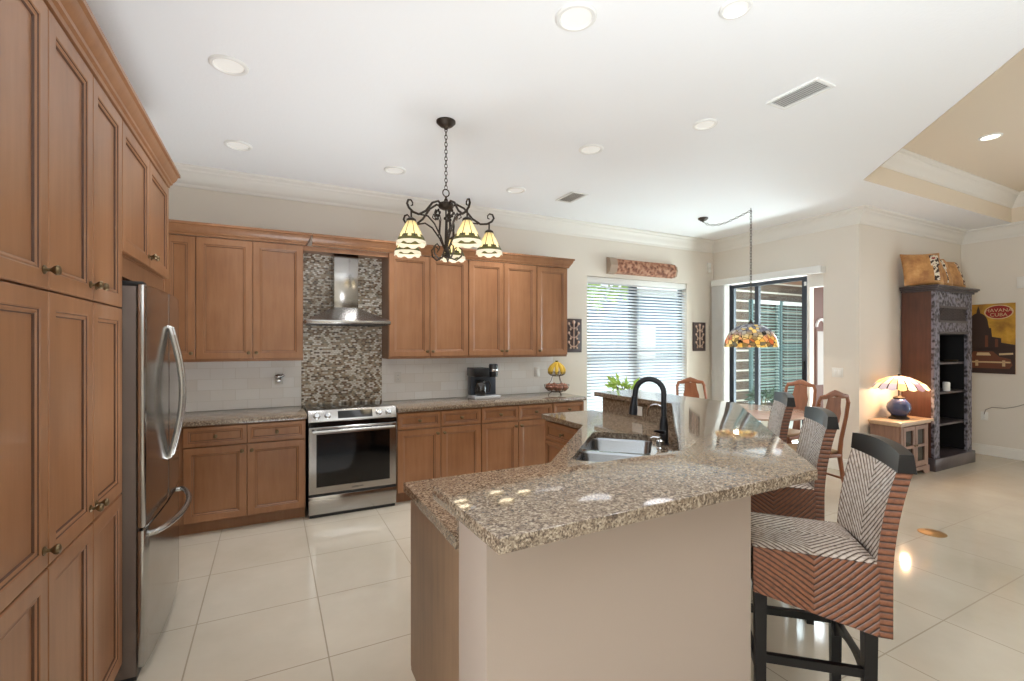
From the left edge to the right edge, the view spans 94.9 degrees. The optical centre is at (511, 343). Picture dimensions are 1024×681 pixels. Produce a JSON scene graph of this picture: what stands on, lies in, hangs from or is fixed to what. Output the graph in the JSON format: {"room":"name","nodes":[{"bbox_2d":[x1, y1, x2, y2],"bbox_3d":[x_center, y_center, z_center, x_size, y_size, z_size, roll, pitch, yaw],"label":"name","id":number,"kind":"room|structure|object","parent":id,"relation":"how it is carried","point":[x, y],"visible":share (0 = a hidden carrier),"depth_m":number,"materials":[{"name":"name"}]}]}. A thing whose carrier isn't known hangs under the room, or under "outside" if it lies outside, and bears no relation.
{"room":"kitchen","nodes":[
{"label":"kitchen","id":0,"kind":"room"},
{"bbox_2d":[122,120,168,291],"bbox_3d":[-2.226,0.260,2.434,0.644,2.540,1.060,0,0,-27],"label":"upper cabinet","id":1,"kind":"object","parent":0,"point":[145,196],"visible":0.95,"depth_m":2.47,"materials":[{"name":"brown wood"}]},
{"bbox_2d":[43,0,180,187],"bbox_3d":[-1.864,-1.063,1.779,0.622,0.105,2.705,0,0,-27],"label":"crown molding","id":2,"kind":"structure","parent":1,"relation":"on","point":[75,18],"depth_m":1.85,"materials":[{"name":"brown wood"}]},
{"bbox_2d":[168,186,712,411],"bbox_3d":[-0.163,-0.025,5.730,7.630,3.110,0.150,0,0,-27],"label":"wall","id":3,"kind":"structure","parent":0,"point":[185,203],"depth_m":5.97,"materials":[{"name":"beige paint"}]},
{"bbox_2d":[184,360,300,411],"bbox_3d":[-2.716,0.377,4.332,1.412,0.478,0.011,0,0,-27],"label":"backsplash","id":4,"kind":"structure","parent":3,"relation":"attached to","point":[210,386],"depth_m":4.41,"materials":[{"name":"tile"}]},
{"bbox_2d":[274,373,284,383],"bbox_3d":[-2.242,0.340,4.527,0.093,0.114,0.072,0,0,-27],"label":"plug","id":5,"kind":"object","parent":4,"relation":"attached to","point":[278,377],"visible":1,"depth_m":4.52,"materials":[{"name":"white plastic"}]},
{"bbox_2d":[301,253,381,406],"bbox_3d":[-1.736,-0.140,4.831,0.782,1.540,0.015,0,0,-27],"label":"backsplash","id":6,"kind":"structure","parent":3,"relation":"attached to","point":[340,364],"depth_m":4.81,"materials":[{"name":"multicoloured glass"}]},
{"bbox_2d":[303,253,390,326],"bbox_3d":[-1.622,-0.531,4.601,0.752,0.711,0.494,0,0,-27],"label":"range hood","id":7,"kind":"object","parent":3,"relation":"attached to","point":[344,311],"visible":0.88,"depth_m":4.57,"materials":[{"name":"silver metal"}]},
{"bbox_2d":[165,219,574,361],"bbox_3d":[-1.137,-0.429,4.919,4.058,1.174,0.398,0,0,-27],"label":"upper cabinet","id":8,"kind":"object","parent":3,"relation":"attached to","point":[240,300],"depth_m":4.14,"materials":[{"name":"brown wood"}]},
{"bbox_2d":[303,246,387,258],"bbox_3d":[-1.658,-0.887,4.675,0.780,0.044,0.286,0,0,-27],"label":"valance","id":9,"kind":"object","parent":8,"relation":"attached to","point":[306,249],"visible":0.82,"depth_m":4.58,"materials":[{"name":"brown wood"}]},
{"bbox_2d":[382,253,467,358],"bbox_3d":[-0.921,-0.376,5.036,0.852,1.068,0.386,0,0,-27],"label":"upper cabinet","id":10,"kind":"object","parent":3,"relation":"attached to","point":[425,299],"visible":0.99,"depth_m":4.89,"materials":[{"name":"brown wood"}]},
{"bbox_2d":[382,357,552,400],"bbox_3d":[-0.434,0.377,5.500,2.142,0.478,0.011,0,0,-27],"label":"backsplash","id":11,"kind":"structure","parent":3,"relation":"attached to","point":[430,378],"depth_m":5.36,"materials":[{"name":"tile"}]},
{"bbox_2d":[394,372,400,382],"bbox_3d":[-1.233,0.365,5.079,0.075,0.115,0.010,0,0,-27],"label":"outlet","id":12,"kind":"object","parent":11,"relation":"attached to","point":[397,375],"visible":1,"depth_m":5.07,"materials":[{"name":"white plastic"}]},
{"bbox_2d":[534,367,538,376],"bbox_3d":[0.311,0.355,5.869,0.075,0.115,0.009,0,0,-27],"label":"light switch","id":13,"kind":"object","parent":11,"relation":"attached to","point":[536,369],"visible":1,"depth_m":5.86,"materials":[{"name":"white plastic"}]},
{"bbox_2d":[468,260,536,357],"bbox_3d":[-0.160,-0.376,5.426,0.852,1.068,0.386,0,0,-27],"label":"upper cabinet","id":14,"kind":"object","parent":3,"relation":"attached to","point":[502,297],"visible":0.98,"depth_m":5.28,"materials":[{"name":"brown wood"}]},
{"bbox_2d":[536,266,566,356],"bbox_3d":[0.412,-0.376,5.719,0.425,1.068,0.386,0,0,-27],"label":"upper cabinet","id":15,"kind":"object","parent":3,"relation":"attached to","point":[551,281],"visible":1,"depth_m":5.59,"materials":[{"name":"brown wood"}]},
{"bbox_2d":[567,319,581,351],"bbox_3d":[0.801,-0.102,6.119,0.260,0.436,0.034,0,0,-27],"label":"wall plaque","id":16,"kind":"object","parent":3,"relation":"attached to","point":[574,326],"visible":0.98,"depth_m":6.11,"materials":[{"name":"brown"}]},
{"bbox_2d":[587,286,681,393],"bbox_3d":[1.762,0.090,6.765,1.838,1.978,0.040,0,0,-27],"label":"window","id":17,"kind":"structure","parent":3,"relation":"in","point":[628,286],"depth_m":6.74,"materials":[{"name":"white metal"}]},
{"bbox_2d":[587,276,685,410],"bbox_3d":[1.796,0.090,6.698,1.824,1.970,0.060,0,0,-27],"label":"window blind","id":18,"kind":"object","parent":17,"relation":"attached to","point":[590,280],"visible":0.72,"depth_m":6.65,"materials":[{"name":"white paint"}]},
{"bbox_2d":[606,257,677,278],"bbox_3d":[1.866,-1.060,6.627,1.260,0.230,0.098,0,0,-27],"label":"carved panel","id":19,"kind":"object","parent":3,"relation":"attached to","point":[613,265],"visible":1,"depth_m":6.56,"materials":[{"name":"wood"}]},
{"bbox_2d":[693,322,705,350],"bbox_3d":[2.861,-0.102,7.173,0.260,0.436,0.034,0,0,-27],"label":"wall plaque","id":20,"kind":"object","parent":3,"relation":"attached to","point":[699,328],"visible":1,"depth_m":7.16,"materials":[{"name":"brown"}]},
{"bbox_2d":[707,263,710,272],"bbox_3d":[3.048,-1.170,7.259,0.060,0.150,0.051,0,0,-27],"label":"sensor","id":21,"kind":"object","parent":3,"relation":"attached to","point":[708,264],"visible":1,"depth_m":7.24,"materials":[{"name":"white plastic"}]},
{"bbox_2d":[86,0,1023,239],"bbox_3d":[1.924,-1.784,1.069,13.400,0.411,10.350,0,0,-27],"label":"ceiling","id":22,"kind":"structure","parent":0,"point":[333,92],"depth_m":3.08,"materials":[{"name":"white"}]},
{"bbox_2d":[208,54,248,75],"bbox_3d":[-1.606,-1.574,2.667,0.200,0.012,0.200,0,0,-27],"label":"recessed light","id":23,"kind":"object","parent":22,"relation":"in","point":[226,64],"visible":1,"depth_m":2.66,"materials":[{"name":"white paint"}]},
{"bbox_2d":[223,140,251,150],"bbox_3d":[-2.182,-1.574,3.743,0.200,0.012,0.200,0,0,-27],"label":"recessed light","id":24,"kind":"object","parent":22,"relation":"in","point":[238,145],"visible":1,"depth_m":3.74,"materials":[{"name":"white paint"}]},
{"bbox_2d":[384,166,405,174],"bbox_3d":[-1.066,-1.574,4.283,0.200,0.012,0.200,0,0,-27],"label":"recessed light","id":25,"kind":"object","parent":22,"relation":"in","point":[395,170],"visible":1,"depth_m":4.28,"materials":[{"name":"white paint"}]},
{"bbox_2d":[394,117,501,262],"bbox_3d":[-0.451,-1.084,3.332,0.791,0.990,0.784,0,0,-27],"label":"chandelier","id":26,"kind":"object","parent":22,"relation":"hanging from","point":[410,238],"visible":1,"depth_m":3.31,"materials":[{"name":"brown metal"}]},
{"bbox_2d":[462,216,471,220],"bbox_3d":[-0.293,-0.800,3.082,0.068,0.060,0.068,0,0,-27],"label":"socket","id":27,"kind":"object","parent":26,"relation":"attached to","point":[467,218],"depth_m":3.06,"materials":[{"name":"brown metal"}]},
{"bbox_2d":[506,187,525,193],"bbox_3d":[0.041,-1.574,4.841,0.200,0.012,0.200,0,0,-27],"label":"recessed light","id":28,"kind":"object","parent":22,"relation":"in","point":[513,190],"visible":1,"depth_m":4.84,"materials":[{"name":"white paint"}]},
{"bbox_2d":[555,191,587,202],"bbox_3d":[0.641,-1.573,5.069,0.200,0.012,0.340,0,0,-27],"label":"ceiling vent","id":29,"kind":"object","parent":22,"relation":"in","point":[573,196],"visible":1,"depth_m":5.05,"materials":[{"name":"metal"}]},
{"bbox_2d":[555,2,596,31],"bbox_3d":[0.310,-1.574,2.275,0.200,0.012,0.200,0,0,-27],"label":"recessed light","id":30,"kind":"object","parent":22,"relation":"in","point":[576,16],"visible":1,"depth_m":2.27,"materials":[{"name":"white paint"}]},
{"bbox_2d":[579,144,603,154],"bbox_3d":[0.642,-1.574,3.820,0.200,0.012,0.200,0,0,-27],"label":"recessed light","id":31,"kind":"object","parent":22,"relation":"in","point":[589,149],"visible":1,"depth_m":3.82,"materials":[{"name":"white paint"}]},
{"bbox_2d":[692,118,717,129],"bbox_3d":[1.390,-1.574,3.385,0.170,0.012,0.170,0,0,-27],"label":"recessed light","id":32,"kind":"object","parent":22,"relation":"in","point":[704,124],"visible":1,"depth_m":3.38,"materials":[{"name":"white paint"}]},
{"bbox_2d":[719,0,752,19],"bbox_3d":[1.053,-1.574,2.212,0.144,0.012,0.144,0,0,-27],"label":"recessed light","id":33,"kind":"object","parent":22,"relation":"in","point":[732,9],"visible":1,"depth_m":2.21,"materials":[{"name":"white paint"}]},
{"bbox_2d":[698,210,778,346],"bbox_3d":[2.711,-0.769,5.634,0.570,1.623,0.906,0,0,-27],"label":"pendant lamp","id":34,"kind":"object","parent":22,"relation":"hanging from","point":[750,334],"visible":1,"depth_m":5.32,"materials":[{"name":"multicoloured glass"}]},
{"bbox_2d":[765,77,835,109],"bbox_3d":[1.819,-1.573,2.975,0.190,0.012,0.330,0,0,-27],"label":"ceiling vent","id":35,"kind":"object","parent":22,"relation":"in","point":[816,86],"visible":1,"depth_m":2.96,"materials":[{"name":"metal"}]},
{"bbox_2d":[881,148,1023,207],"bbox_3d":[5.284,-1.853,2.648,5.420,0.175,5.100,0,0,-27],"label":"trim","id":36,"kind":"structure","parent":22,"relation":"attached to","point":[907,162],"depth_m":5.27,"materials":[{"name":"white"}]},
{"bbox_2d":[978,132,1002,140],"bbox_3d":[4.485,-1.934,4.407,0.170,0.012,0.170,0,0,-27],"label":"recessed light","id":37,"kind":"object","parent":22,"relation":"in","point":[991,136],"visible":1,"depth_m":4.40,"materials":[{"name":"white paint"}]},
{"bbox_2d":[137,428,1023,680],"bbox_3d":[1.957,1.590,1.114,13.300,0.120,10.200,0,0,-27],"label":"floor","id":38,"kind":"structure","parent":0,"point":[326,598],"depth_m":2.82,"materials":[{"name":"beige tile"}]},
{"bbox_2d":[0,0,61,680],"bbox_3d":[-1.449,0.260,0.915,0.644,2.540,0.792,0,0,-27],"label":"pantry cabinet","id":39,"kind":"object","parent":38,"relation":"on","point":[24,269],"visible":1,"depth_m":1.27,"materials":[{"name":"brown wood"}]},
{"bbox_2d":[39,9,121,680],"bbox_3d":[-1.806,0.260,1.614,0.644,2.540,0.778,0,0,-27],"label":"pantry cabinet","id":40,"kind":"object","parent":38,"relation":"on","point":[85,128],"visible":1,"depth_m":1.68,"materials":[{"name":"brown wood"}]},
{"bbox_2d":[114,280,191,680],"bbox_3d":[-2.118,0.623,2.421,0.764,1.815,0.906,0,0,-27],"label":"refrigerator","id":41,"kind":"object","parent":38,"relation":"on","point":[153,369],"visible":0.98,"depth_m":2.18,"materials":[{"name":"silver"}]},
{"bbox_2d":[178,419,304,535],"bbox_3d":[-2.556,1.093,4.022,1.414,0.874,0.670,0,0,-27],"label":"base cabinet","id":42,"kind":"object","parent":38,"relation":"on","point":[240,474],"visible":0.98,"depth_m":3.87,"materials":[{"name":"brown wood"}]},
{"bbox_2d":[182,406,306,426],"bbox_3d":[-2.558,0.635,4.039,1.425,0.038,0.652,0,0,-27],"label":"countertop","id":43,"kind":"structure","parent":42,"relation":"on","point":[234,416],"depth_m":4.01,"materials":[{"name":"stone"}]},
{"bbox_2d":[304,401,396,518],"bbox_3d":[-1.557,1.061,4.506,0.765,0.938,0.708,0,0,-27],"label":"range","id":44,"kind":"object","parent":38,"relation":"on","point":[350,447],"visible":1,"depth_m":4.25,"materials":[{"name":"grey"}]},
{"bbox_2d":[304,401,389,412],"bbox_3d":[-1.587,0.615,4.563,0.765,0.014,0.580,0,0,-27],"label":"cooktop","id":45,"kind":"object","parent":44,"relation":"in","point":[369,404],"depth_m":4.53,"materials":[{"name":"silver glass"}]},
{"bbox_2d":[411,500,458,680],"bbox_3d":[0.006,1.093,1.952,0.700,0.874,0.640,0,0,-27],"label":"base cabinet","id":46,"kind":"object","parent":38,"relation":"on","point":[434,561],"visible":0.18,"depth_m":1.78,"materials":[{"name":"brown wood"}]},
{"bbox_2d":[404,410,677,548],"bbox_3d":[0.431,0.635,2.865,1.172,0.038,3.001,0,0,20],"label":"countertop","id":47,"kind":"structure","parent":46,"relation":"on","point":[591,424],"depth_m":2.70,"materials":[{"name":"stone"}]},
{"bbox_2d":[576,437,651,461],"bbox_3d":[0.628,0.759,2.824,0.424,0.206,0.848,0,0,18],"label":"sink","id":48,"kind":"object","parent":47,"relation":"in","point":[598,449],"visible":0.16,"depth_m":3.17,"materials":[{"name":"silver metal"}]},
{"bbox_2d":[629,376,668,444],"bbox_3d":[0.829,0.410,2.876,0.245,0.411,0.144,0,0,25],"label":"faucet","id":49,"kind":"object","parent":47,"relation":"on","point":[663,428],"visible":0.97,"depth_m":2.87,"materials":[{"name":"black metal"}]},
{"bbox_2d":[650,436,663,448],"bbox_3d":[0.851,0.580,2.757,0.079,0.072,0.043,0,0,18],"label":"soap dispenser","id":50,"kind":"object","parent":47,"relation":"on","point":[659,442],"visible":1,"depth_m":2.74,"materials":[{"name":"silver metal"}]},
{"bbox_2d":[396,407,480,501],"bbox_3d":[-0.835,1.093,4.903,0.864,0.874,0.670,0,0,-27],"label":"base cabinet","id":51,"kind":"object","parent":38,"relation":"on","point":[432,444],"visible":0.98,"depth_m":4.62,"materials":[{"name":"brown wood"}]},
{"bbox_2d":[384,392,585,412],"bbox_3d":[-0.256,0.635,5.217,2.173,0.038,0.652,0,0,-27],"label":"countertop","id":52,"kind":"structure","parent":51,"relation":"on","point":[414,405],"depth_m":5.01,"materials":[{"name":"stone"}]},
{"bbox_2d":[467,364,500,399],"bbox_3d":[-0.318,0.422,5.291,0.315,0.386,0.230,0,0,-27],"label":"coffee maker","id":53,"kind":"object","parent":52,"relation":"on","point":[481,380],"visible":1,"depth_m":5.24,"materials":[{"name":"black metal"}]},
{"bbox_2d":[544,371,568,394],"bbox_3d":[0.538,0.477,5.645,0.306,0.280,0.306,0,0,-27],"label":"fruit basket","id":54,"kind":"object","parent":52,"relation":"on","point":[552,375],"visible":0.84,"depth_m":5.58,"materials":[{"name":"brown metal"}]},
{"bbox_2d":[544,383,568,391],"bbox_3d":[0.538,0.538,5.645,0.306,0.090,0.306,0,0,-27],"label":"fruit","id":55,"kind":"object","parent":54,"relation":"on","point":[546,388],"depth_m":5.55,"materials":[{"name":"red food"}]},
{"bbox_2d":[480,402,552,471],"bbox_3d":[-0.063,1.093,5.298,0.862,0.874,0.670,0,0,-27],"label":"base cabinet","id":56,"kind":"object","parent":38,"relation":"on","point":[512,436],"visible":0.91,"depth_m":5.01,"materials":[{"name":"brown wood"}]},
{"bbox_2d":[552,400,583,412],"bbox_3d":[0.511,1.093,5.592,0.420,0.874,0.670,0,0,-27],"label":"base cabinet","id":57,"kind":"object","parent":38,"relation":"on","point":[567,406],"visible":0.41,"depth_m":5.33,"materials":[{"name":"brown wood"}]},
{"bbox_2d":[545,420,634,462],"bbox_3d":[0.630,1.093,3.928,0.560,0.874,0.580,0,0,-27],"label":"base cabinet","id":58,"kind":"object","parent":38,"relation":"on","point":[557,435],"visible":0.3,"depth_m":3.94,"materials":[{"name":"brown wood"}]},
{"bbox_2d":[604,373,639,390],"bbox_3d":[1.442,0.954,6.047,0.439,1.153,0.495,0,0,-27],"label":"potted plant","id":59,"kind":"object","parent":38,"relation":"on","point":[613,383],"visible":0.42,"depth_m":6.01,"materials":[{"name":"green plant"}]},
{"bbox_2d":[676,377,706,398],"bbox_3d":[2.365,0.987,5.898,0.529,1.095,0.560,0,0,-7],"label":"dining chair","id":60,"kind":"object","parent":38,"relation":"on","point":[690,389],"visible":0.23,"depth_m":6.13,"materials":[{"name":"brown wood"}]},
{"bbox_2d":[739,404,803,420],"bbox_3d":[2.749,1.150,5.451,1.240,0.752,1.240,0,0,-27],"label":"dining table","id":61,"kind":"object","parent":38,"relation":"on","point":[760,412],"visible":0.15,"depth_m":5.26,"materials":[{"name":"brown wood"}]},
{"bbox_2d":[767,392,795,442],"bbox_3d":[1.878,0.954,3.674,0.533,1.152,0.434,0,0,18],"label":"bar stool","id":62,"kind":"object","parent":38,"relation":"on","point":[783,405],"visible":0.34,"depth_m":3.55,"materials":[{"name":"wicker"}]},
{"bbox_2d":[751,406,838,624],"bbox_3d":[1.571,0.954,2.781,0.533,1.152,0.434,0,0,18],"label":"bar stool","id":63,"kind":"object","parent":38,"relation":"on","point":[820,425],"visible":0.33,"depth_m":2.58,"materials":[{"name":"wicker"}]},
{"bbox_2d":[784,379,816,443],"bbox_3d":[3.312,0.987,5.679,0.560,1.095,0.529,0,0,-22],"label":"dining chair","id":64,"kind":"object","parent":38,"relation":"on","point":[800,395],"visible":0.34,"depth_m":5.72,"materials":[{"name":"brown wood"}]},
{"bbox_2d":[787,428,800,436],"bbox_3d":[3.274,1.060,5.664,0.390,0.030,0.428,0,0,-22],"label":"cushion","id":65,"kind":"object","parent":64,"relation":"on","point":[794,432],"depth_m":5.51,"materials":[{"name":"beige fabric"}]},
{"bbox_2d":[787,390,850,481],"bbox_3d":[2.981,0.987,4.699,0.529,1.095,0.560,0,0,-17],"label":"dining chair","id":66,"kind":"object","parent":38,"relation":"on","point":[834,397],"visible":0.38,"depth_m":4.52,"materials":[{"name":"brown wood"}]},
{"bbox_2d":[787,443,836,452],"bbox_3d":[2.969,1.060,4.737,0.428,0.030,0.390,0,0,-17],"label":"cushion","id":67,"kind":"object","parent":66,"relation":"on","point":[793,445],"depth_m":4.72,"materials":[{"name":"beige fabric"}]},
{"bbox_2d":[751,432,916,680],"bbox_3d":[1.245,0.954,1.924,0.533,1.152,0.434,0,0,18],"label":"bar stool","id":68,"kind":"object","parent":38,"relation":"on","point":[840,573],"visible":0.96,"depth_m":1.77,"materials":[{"name":"wicker"}]},
{"bbox_2d":[868,416,933,472],"bbox_3d":[4.595,1.210,5.553,0.740,0.640,0.340,0,0,-27],"label":"side table","id":69,"kind":"object","parent":38,"relation":"on","point":[912,434],"visible":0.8,"depth_m":5.44,"materials":[{"name":"brown wood"}]},
{"bbox_2d":[872,374,929,419],"bbox_3d":[4.586,0.625,5.571,0.569,0.530,0.578,0,0,-27],"label":"table lamp","id":70,"kind":"object","parent":69,"relation":"on","point":[898,406],"visible":1,"depth_m":5.48,"materials":[{"name":"blue ceramic"}]},
{"bbox_2d":[917,528,947,537],"bbox_3d":[3.389,1.526,3.792,0.184,0.006,0.184,0,0,-27],"label":"floor outlet","id":71,"kind":"object","parent":38,"relation":"on","point":[930,532],"visible":1,"depth_m":3.79,"materials":[{"name":"gold metal"}]},
{"bbox_2d":[899,284,979,471],"bbox_3d":[5.434,0.415,5.965,1.130,2.230,0.390,0,0,-27],"label":"bookcase","id":72,"kind":"object","parent":38,"relation":"on","point":[936,319],"visible":0.98,"depth_m":5.84,"materials":[{"name":"brown wood"}]},
{"bbox_2d":[900,253,944,285],"bbox_3d":[5.021,-0.906,5.758,0.420,0.408,0.184,0,0,13],"label":"pillow","id":73,"kind":"object","parent":72,"relation":"on","point":[918,269],"visible":0.99,"depth_m":5.71,"materials":[{"name":"fabric"}]},
{"bbox_2d":[942,382,949,390],"bbox_3d":[5.495,0.543,5.946,0.074,0.112,0.074,0,0,-27],"label":"jar","id":74,"kind":"object","parent":72,"relation":"on","point":[945,385],"visible":1,"depth_m":5.92,"materials":[{"name":"ceramic"}]},
{"bbox_2d":[940,259,952,285],"bbox_3d":[5.364,-0.894,5.950,0.400,0.384,0.189,0,0,-11],"label":"pillow","id":75,"kind":"object","parent":72,"relation":"on","point":[947,278],"visible":0.23,"depth_m":5.89,"materials":[{"name":"fabric"}]},
{"bbox_2d":[946,262,965,286],"bbox_3d":[5.705,-0.892,6.133,0.400,0.380,0.196,0,0,-15],"label":"pillow","id":76,"kind":"object","parent":72,"relation":"on","point":[958,280],"visible":0.38,"depth_m":6.07,"materials":[{"name":"fabric"}]},
{"bbox_2d":[459,496,750,680],"bbox_3d":[0.760,1.005,2.716,0.915,1.050,3.226,0,0,20],"label":"wall","id":77,"kind":"structure","parent":0,"point":[668,597],"depth_m":1.51,"materials":[{"name":"beige paint"}]},
{"bbox_2d":[457,397,675,536],"bbox_3d":[0.655,0.547,2.739,0.718,0.136,2.906,0,0,20],"label":"backsplash","id":78,"kind":"structure","parent":77,"relation":"attached to","point":[612,406],"depth_m":3.78,"materials":[{"name":"stone"}]},
{"bbox_2d":[637,406,641,415],"bbox_3d":[1.014,0.545,3.811,0.006,0.075,0.115,0,0,-27],"label":"outlet","id":79,"kind":"object","parent":78,"relation":"attached to","point":[639,413],"visible":0.49,"depth_m":3.78,"materials":[{"name":"white plastic"}]},
{"bbox_2d":[432,390,817,554],"bbox_3d":[0.812,0.459,2.684,1.175,0.038,3.625,0,0,19],"label":"countertop","id":80,"kind":"structure","parent":77,"relation":"on","point":[724,453],"depth_m":1.48,"materials":[{"name":"stone"}]},
{"bbox_2d":[587,382,801,428],"bbox_3d":[-2.211,1.655,15.297,34.000,0.150,18.750,0,0,-27],"label":"ground","id":81,"kind":"structure","parent":0,"point":[791,422],"depth_m":15.44,"materials":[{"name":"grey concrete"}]},
{"bbox_2d":[587,284,627,396],"bbox_3d":[2.157,-1.163,13.452,3.615,5.495,3.801,0,0,-27],"label":"tree","id":82,"kind":"object","parent":81,"relation":"on","point":[588,284],"visible":0.02,"depth_m":13.34,"materials":[{"name":"green plant"}]},
{"bbox_2d":[588,286,676,386],"bbox_3d":[2.971,-0.245,19.438,11.800,3.650,4.900,0,0,-27],"label":"neighbouring house","id":83,"kind":"object","parent":81,"relation":"on","point":[611,286],"visible":0.05,"depth_m":18.21,"materials":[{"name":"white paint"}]},
{"bbox_2d":[744,385,776,426],"bbox_3d":[4.563,1.167,8.494,0.582,0.827,0.620,0,0,-27],"label":"potted plant","id":84,"kind":"object","parent":81,"relation":"on","point":[767,394],"visible":0.47,"depth_m":8.40,"materials":[{"name":"green plant"}]},
{"bbox_2d":[732,276,804,405],"bbox_3d":[5.597,-0.045,10.026,3.900,3.250,0.150,0,0,-27],"label":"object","id":85,"kind":"structure","parent":0,"point":[773,292],"depth_m":9.79,"materials":[{"name":"brown"}]},
{"bbox_2d":[749,299,779,403],"bbox_3d":[5.218,0.170,9.713,0.900,2.120,0.059,0,0,-27],"label":"window","id":86,"kind":"structure","parent":85,"relation":"in","point":[751,349],"depth_m":9.78,"materials":[{"name":"teal"}]},
{"bbox_2d":[753,300,779,402],"bbox_3d":[5.241,0.165,9.669,0.770,2.090,0.060,0,0,-27],"label":"window blind","id":87,"kind":"object","parent":86,"relation":"attached to","point":[762,301],"visible":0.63,"depth_m":9.71,"materials":[{"name":"white paint"}]},
{"bbox_2d":[780,301,801,391],"bbox_3d":[6.073,0.170,10.150,0.940,2.120,0.059,0,0,-27],"label":"window","id":88,"kind":"structure","parent":85,"relation":"in","point":[781,302],"depth_m":9.92,"materials":[{"name":"teal"}]},
{"bbox_2d":[783,302,801,392],"bbox_3d":[6.095,0.165,10.106,0.810,2.090,0.060,0,0,-27],"label":"window blind","id":89,"kind":"object","parent":88,"relation":"attached to","point":[784,303],"visible":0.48,"depth_m":10.04,"materials":[{"name":"white paint"}]},
{"bbox_2d":[713,224,865,459],"bbox_3d":[3.667,-0.025,6.454,0.150,3.110,2.050,0,0,-27],"label":"wall","id":90,"kind":"structure","parent":0,"point":[842,250],"depth_m":5.72,"materials":[{"name":"beige paint"}]},
{"bbox_2d":[172,162,1023,252],"bbox_3d":[3.315,-1.492,1.809,9.950,0.175,10.000,0,0,-27],"label":"trim","id":91,"kind":"structure","parent":90,"relation":"attached to","point":[192,176],"depth_m":5.68,"materials":[{"name":"white"}]},
{"bbox_2d":[712,285,728,401],"bbox_3d":[3.166,0.313,7.138,0.082,2.374,0.250,0,0,-27],"label":"vertical blind","id":92,"kind":"object","parent":90,"relation":"attached to","point":[720,294],"visible":0.64,"depth_m":7.11,"materials":[{"name":"white paint"}]},
{"bbox_2d":[729,285,731,401],"bbox_3d":[3.295,0.321,7.170,0.040,2.418,0.094,0,0,-27],"label":"trim","id":93,"kind":"structure","parent":90,"relation":"attached to","point":[729,285],"depth_m":7.12,"materials":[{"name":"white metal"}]},
{"bbox_2d":[730,276,806,422],"bbox_3d":[3.564,0.320,6.606,0.085,2.380,1.145,0,0,-27],"label":"door","id":94,"kind":"structure","parent":90,"relation":"in","point":[757,285],"depth_m":6.71,"materials":[{"name":"brown metal"}]},
{"bbox_2d":[711,265,825,286],"bbox_3d":[3.478,-0.920,6.537,0.108,0.090,1.630,0,0,-27],"label":"valance","id":95,"kind":"object","parent":90,"relation":"attached to","point":[819,269],"visible":0.91,"depth_m":6.34,"materials":[{"name":"white paint"}]},
{"bbox_2d":[807,273,822,406],"bbox_3d":[3.898,0.320,5.993,0.080,2.420,0.218,0,0,-27],"label":"trim","id":96,"kind":"structure","parent":90,"relation":"attached to","point":[815,280],"depth_m":6.06,"materials":[{"name":"white"}]},
{"bbox_2d":[813,287,822,407],"bbox_3d":[7.010,0.080,10.602,0.960,2.900,0.070,0,0,-27],"label":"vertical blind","id":97,"kind":"object","parent":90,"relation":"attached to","point":[818,291],"visible":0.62,"depth_m":10.54,"materials":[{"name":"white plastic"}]},
{"bbox_2d":[832,368,842,377],"bbox_3d":[3.956,0.355,5.714,0.009,0.115,0.125,0,0,-27],"label":"light switch","id":98,"kind":"object","parent":90,"relation":"attached to","point":[836,372],"visible":1,"depth_m":5.71,"materials":[{"name":"white plastic"}]},
{"bbox_2d":[779,281,801,285],"bbox_3d":[7.228,-1.300,9.034,1.900,0.060,3.100,0,0,-27],"label":"ceiling","id":99,"kind":"structure","parent":0,"point":[796,282],"depth_m":9.96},
{"bbox_2d":[866,225,960,433],"bbox_3d":[5.333,-0.025,6.239,2.620,3.110,0.150,0,0,-27],"label":"wall","id":100,"kind":"structure","parent":0,"point":[884,247],"depth_m":5.76,"materials":[{"name":"beige paint"}]},
{"bbox_2d":[828,443,1023,470],"bbox_3d":[5.752,1.460,5.987,3.602,0.140,1.655,0,0,11],"label":"baseboard","id":101,"kind":"structure","parent":100,"relation":"attached to","point":[1005,452],"depth_m":6.28,"materials":[{"name":"white"}]},
{"bbox_2d":[961,236,1023,449],"bbox_3d":[8.300,-0.025,3.152,0.150,3.110,8.050,0,0,-27],"label":"wall","id":102,"kind":"structure","parent":0,"point":[993,267],"depth_m":6.35,"materials":[{"name":"beige paint"}]},
{"bbox_2d":[981,412,987,419],"bbox_3d":[6.509,1.000,6.476,0.010,0.115,0.075,0,0,-27],"label":"outlet","id":103,"kind":"object","parent":102,"relation":"attached to","point":[983,416],"visible":1,"depth_m":6.47,"materials":[{"name":"white plastic"}]},
{"bbox_2d":[972,302,1015,373],"bbox_3d":[6.532,-0.065,6.423,0.017,0.950,0.495,0,0,-27],"label":"poster","id":104,"kind":"object","parent":102,"relation":"attached to","point":[993,325],"visible":1,"depth_m":6.38,"materials":[{"name":"paper"}]},
{"bbox_2d":[972,335,1011,368],"bbox_3d":[6.526,0.115,6.423,0.001,0.450,0.450,0,0,-27],"label":"print","id":105,"kind":"object","parent":104,"relation":"attached to","point":[988,351],"depth_m":6.40,"materials":[{"name":"brown"}]},
{"bbox_2d":[972,352,1012,366],"bbox_3d":[6.528,0.217,6.416,0.001,0.185,0.445,0,0,-27],"label":"print","id":106,"kind":"object","parent":104,"relation":"attached to","point":[979,359],"depth_m":6.40,"materials":[{"name":"brown"}]},
{"bbox_2d":[1017,276,1023,287],"bbox_3d":[6.670,-0.800,6.143,0.025,0.150,0.100,0,0,-27],"label":"thermostat","id":107,"kind":"object","parent":102,"relation":"attached to","point":[1020,280],"visible":1,"depth_m":6.15,"materials":[{"name":"white plastic"}]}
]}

